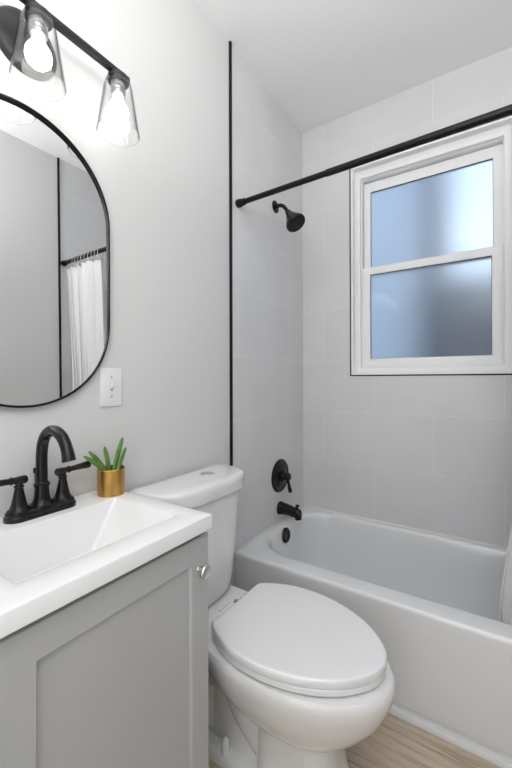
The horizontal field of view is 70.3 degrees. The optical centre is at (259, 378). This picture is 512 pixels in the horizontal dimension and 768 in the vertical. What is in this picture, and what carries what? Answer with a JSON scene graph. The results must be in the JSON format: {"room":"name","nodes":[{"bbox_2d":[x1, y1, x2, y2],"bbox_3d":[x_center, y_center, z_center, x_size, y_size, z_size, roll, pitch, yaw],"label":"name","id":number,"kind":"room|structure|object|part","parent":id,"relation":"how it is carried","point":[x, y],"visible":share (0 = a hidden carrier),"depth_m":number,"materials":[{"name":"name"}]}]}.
{"room":"bathroom","nodes":[
{"label":"bathroom","id":0,"kind":"room"},
{"bbox_2d":[0,0,230,584],"bbox_3d":[-0.500,-0.173,1.226,0.120,2.754,2.943,0,0,33],"label":"wall","id":1,"kind":"structure","parent":0,"point":[165,189],"depth_m":1.29,"materials":[{"name":"white paint"}]},
{"bbox_2d":[0,93,109,407],"bbox_3d":[-0.604,-0.314,0.940,0.019,0.779,0.479,0,0,33],"label":"wall mirror","id":2,"kind":"object","parent":1,"relation":"attached to","point":[55,223],"visible":1,"depth_m":0.98,"materials":[{"name":"black metal"}]},
{"bbox_2d":[0,0,139,136],"bbox_3d":[-0.554,-0.836,0.902,0.148,0.217,0.573,0,0,33],"label":"vanity light","id":3,"kind":"object","parent":1,"relation":"attached to","point":[25,42],"visible":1,"depth_m":0.92,"materials":[{"name":"black metal"}]},
{"bbox_3d":[-0.570,-0.891,0.915,0.075,0.051,0.018,0,0,37],"label":"arm","id":4,"kind":"part","parent":3,"relation":"part of","materials":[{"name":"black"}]},
{"bbox_3d":[-0.544,-0.806,0.895,0.123,0.156,0.123,0,0,33],"label":"lamp shade","id":5,"kind":"part","parent":3,"relation":"part of","materials":[{"name":"clear glass"}]},
{"bbox_2d":[28,14,47,42],"bbox_3d":[-0.544,-0.859,0.895,0.042,0.038,0.042,0,0,33],"label":"socket","id":6,"kind":"object","parent":3,"relation":"attached to","point":[38,23],"depth_m":0.88,"materials":[{"name":"silver metal"}]},
{"bbox_3d":[-0.544,-0.803,0.895,0.060,0.078,0.060,0,0,33],"label":"bulb","id":7,"kind":"part","parent":3,"relation":"part of","materials":[{"name":"white glass"}]},
{"bbox_3d":[-0.420,-0.806,1.083,0.123,0.156,0.123,0,0,33],"label":"lamp shade","id":8,"kind":"part","parent":3,"relation":"part of","materials":[{"name":"clear glass"}]},
{"bbox_3d":[-0.420,-0.803,1.083,0.060,0.078,0.060,0,0,33],"label":"bulb","id":9,"kind":"part","parent":3,"relation":"part of","materials":[{"name":"white glass"}]},
{"bbox_2d":[111,78,125,99],"bbox_3d":[-0.420,-0.859,1.083,0.042,0.038,0.042,0,0,33],"label":"socket","id":10,"kind":"object","parent":3,"relation":"attached to","point":[118,85],"depth_m":1.07,"materials":[{"name":"silver metal"}]},
{"bbox_2d":[99,367,121,406],"bbox_3d":[-0.466,0.027,1.151,0.017,0.123,0.078,0,0,33],"label":"light switch","id":11,"kind":"object","parent":1,"relation":"attached to","point":[110,378],"visible":1,"depth_m":1.15,"materials":[{"name":"white plastic"}]},
{"bbox_2d":[229,41,232,465],"bbox_3d":[-0.130,-0.384,1.673,0.010,2.334,0.011,0,0,33],"label":"trim","id":12,"kind":"structure","parent":1,"relation":"attached to","point":[230,42],"depth_m":1.67,"materials":[{"name":"black"}]},
{"bbox_2d":[231,46,302,585],"bbox_3d":[0.072,-0.184,1.988,0.002,2.734,0.740,0,0,33],"label":"wall tile","id":13,"kind":"structure","parent":1,"relation":"attached to","point":[267,258],"depth_m":1.92,"materials":[{"name":"white tile"}]},
{"bbox_2d":[271,459,291,492],"bbox_3d":[0.147,0.547,2.028,0.076,0.185,0.185,0,0,33],"label":"shower valve","id":14,"kind":"object","parent":13,"relation":"attached to","point":[280,476],"visible":1,"depth_m":2.01,"materials":[{"name":"brown metal"}]},
{"bbox_3d":[0.165,0.590,2.017,0.035,0.089,0.022,0,0,22],"label":"lever","id":15,"kind":"part","parent":14,"relation":"part of","materials":[{"name":"brown metal"}]},
{"bbox_2d":[272,200,304,231],"bbox_3d":[0.156,-0.887,1.952,0.184,0.198,0.110,0,0,33],"label":"showerhead","id":16,"kind":"object","parent":13,"relation":"attached to","point":[295,221],"visible":1,"depth_m":1.93,"materials":[{"name":"brown metal"}]},
{"bbox_3d":[0.125,-0.929,1.990,0.093,0.069,0.024,0,0,39],"label":"arm","id":17,"kind":"part","parent":16,"relation":"part of","materials":[{"name":"brown metal"}]},
{"bbox_2d":[277,501,301,520],"bbox_3d":[0.173,0.732,2.011,0.136,0.082,0.068,0,0,33],"label":"tub spout","id":18,"kind":"object","parent":13,"relation":"attached to","point":[283,508],"visible":1,"depth_m":1.99,"materials":[{"name":"black metal"}]},
{"bbox_2d":[235,104,511,207],"bbox_3d":[0.521,-0.830,1.297,1.509,0.040,0.039,0,0,34],"label":"curtain rod","id":19,"kind":"object","parent":13,"relation":"attached to","point":[504,111],"visible":1,"depth_m":1.31,"materials":[{"name":"black metal"}]},
{"bbox_2d":[499,524,511,624],"bbox_3d":[0.993,0.054,1.086,0.465,1.811,0.249,0,0,33],"label":"shower curtain","id":20,"kind":"object","parent":19,"relation":"hanging from","point":[505,611],"visible":0.62,"depth_m":1.27,"materials":[{"name":"white fabric"}]},
{"bbox_2d":[196,0,511,132],"bbox_3d":[0.179,-1.603,0.781,1.754,0.100,2.943,0,0,33],"label":"ceiling","id":21,"kind":"structure","parent":0,"point":[322,62],"depth_m":1.68,"materials":[{"name":"white paint"}]},
{"bbox_2d":[209,713,501,767],"bbox_3d":[0.187,1.251,0.775,1.754,0.100,2.943,0,0,33],"label":"floor","id":22,"kind":"structure","parent":0,"point":[397,743],"depth_m":1.17,"materials":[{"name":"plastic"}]},
{"bbox_2d":[0,532,210,767],"bbox_3d":[-0.417,0.792,0.832,0.437,0.822,0.473,0,0,33],"label":"bathroom vanity","id":23,"kind":"object","parent":22,"relation":"on","point":[115,676],"visible":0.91,"depth_m":0.71,"materials":[{"name":"grey paint"}]},
{"bbox_2d":[0,490,211,638],"bbox_3d":[-0.427,0.404,0.833,0.428,0.125,0.476,0,0,33],"label":"sink","id":24,"kind":"object","parent":23,"relation":"in","point":[49,562],"visible":0.83,"depth_m":0.83,"materials":[{"name":"white ceramic"}]},
{"bbox_2d":[0,425,90,523],"bbox_3d":[-0.553,0.229,0.921,0.202,0.227,0.203,0,0,-14],"label":"bathroom faucet","id":25,"kind":"object","parent":24,"relation":"on","point":[42,504],"visible":1,"depth_m":0.91,"materials":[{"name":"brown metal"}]},
{"bbox_3d":[-0.600,0.246,0.859,0.021,0.024,0.095,0,0,33],"label":"lever","id":26,"kind":"part","parent":25,"relation":"part of","materials":[{"name":"brown metal"}]},
{"bbox_3d":[-0.584,0.288,0.883,0.053,0.072,0.053,0,0,33],"label":"handle","id":27,"kind":"part","parent":25,"relation":"part of","materials":[{"name":"brown metal"}]},
{"bbox_3d":[-0.555,0.331,0.927,0.058,0.022,0.171,0,0,33],"label":"plate","id":28,"kind":"part","parent":25,"relation":"part of","materials":[{"name":"brown metal"}]},
{"bbox_3d":[-0.507,0.219,0.896,0.170,0.207,0.056,0,0,33],"label":"spout","id":29,"kind":"part","parent":25,"relation":"part of","materials":[{"name":"brown metal"}]},
{"bbox_3d":[-0.526,0.288,0.972,0.053,0.072,0.053,0,0,33],"label":"handle","id":30,"kind":"part","parent":25,"relation":"part of","materials":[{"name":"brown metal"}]},
{"bbox_3d":[-0.510,0.246,0.997,0.021,0.024,0.095,0,0,33],"label":"lever","id":31,"kind":"part","parent":25,"relation":"part of","materials":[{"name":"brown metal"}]},
{"bbox_2d":[83,437,126,497],"bbox_3d":[-0.442,0.262,1.070,0.077,0.162,0.128,0,0,11],"label":"potted plant","id":32,"kind":"object","parent":24,"relation":"on","point":[110,478],"visible":1,"depth_m":1.05,"materials":[{"name":"green plant"}]},
{"bbox_3d":[-0.440,0.304,1.079,0.077,0.077,0.077,0,0,33],"label":"pot","id":33,"kind":"part","parent":32,"relation":"part of","materials":[{"name":"gold metal"}]},
{"bbox_3d":[-0.137,0.471,0.889,0.028,0.033,0.033,0,0,33],"label":"door knob","id":34,"kind":"part","parent":23,"relation":"part of","materials":[{"name":"silver metal"}]},
{"bbox_2d":[129,463,394,767],"bbox_3d":[0.026,0.781,1.166,0.784,0.843,0.471,0,0,33],"label":"toilet","id":35,"kind":"object","parent":22,"relation":"on","point":[297,678],"visible":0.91,"depth_m":1.04,"materials":[{"name":"white ceramic"}]},
{"bbox_3d":[-0.217,0.391,1.325,0.206,0.055,0.471,0,0,33],"label":"tank lid","id":36,"kind":"part","parent":35,"relation":"part of","materials":[{"name":"white ceramic"}]},
{"bbox_3d":[-0.218,0.611,1.326,0.188,0.388,0.422,0,0,33],"label":"tank","id":37,"kind":"part","parent":35,"relation":"part of","materials":[{"name":"white ceramic"}]},
{"bbox_3d":[0.131,0.793,1.104,0.490,0.022,0.386,0,0,33],"label":"seat","id":38,"kind":"part","parent":35,"relation":"part of","materials":[{"name":"white plastic"}]},
{"bbox_3d":[0.131,0.767,1.104,0.496,0.024,0.393,0,0,33],"label":"seat lid","id":39,"kind":"part","parent":35,"relation":"part of","materials":[{"name":"white plastic"}]},
{"bbox_2d":[235,505,511,767],"bbox_3d":[0.711,0.998,1.577,1.506,0.406,0.724,0,0,33],"label":"bathtub","id":40,"kind":"object","parent":22,"relation":"on","point":[432,599],"visible":0.77,"depth_m":1.41,"materials":[{"name":"white ceramic"}]},
{"bbox_3d":[0.145,0.852,1.977,0.025,0.079,0.080,0,0,33],"label":"overflow plate","id":41,"kind":"part","parent":40,"relation":"part of","materials":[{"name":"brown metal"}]},
{"bbox_2d":[302,47,511,546],"bbox_3d":[0.948,-0.176,1.947,1.514,2.754,0.150,0,0,33],"label":"wall","id":42,"kind":"structure","parent":0,"point":[433,453],"depth_m":1.99,"materials":[{"name":"grey tile"}]},
{"bbox_2d":[349,114,511,375],"bbox_3d":[0.871,-0.626,1.918,0.800,1.222,0.023,0,0,33],"label":"trim","id":43,"kind":"structure","parent":42,"relation":"attached to","point":[511,114],"depth_m":2.12,"materials":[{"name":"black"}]},
{"bbox_2d":[350,115,511,374],"bbox_3d":[0.904,-0.626,1.969,0.788,1.210,0.142,0,0,33],"label":"window","id":44,"kind":"structure","parent":42,"relation":"in","point":[431,222],"depth_m":1.95,"materials":[{"name":"white plastic"}]},
{"bbox_3d":[0.909,-0.360,1.975,0.608,0.503,0.006,0,0,33],"label":"glass pane","id":45,"kind":"part","parent":44,"relation":"part of","materials":[{"name":"blue"}]},
{"bbox_3d":[0.925,-0.877,2.003,0.620,0.471,0.006,0,0,33],"label":"glass pane","id":46,"kind":"part","parent":44,"relation":"part of","materials":[{"name":"blue glass"}]},
{"bbox_3d":[0.909,-0.355,1.975,0.700,0.593,0.030,0,0,33],"label":"sash","id":47,"kind":"part","parent":44,"relation":"part of","materials":[{"name":"white plastic"}]},
{"bbox_3d":[0.925,-0.885,2.003,0.692,0.555,0.030,0,0,33],"label":"sash","id":48,"kind":"part","parent":44,"relation":"part of","materials":[{"name":"white plastic"}]}
]}

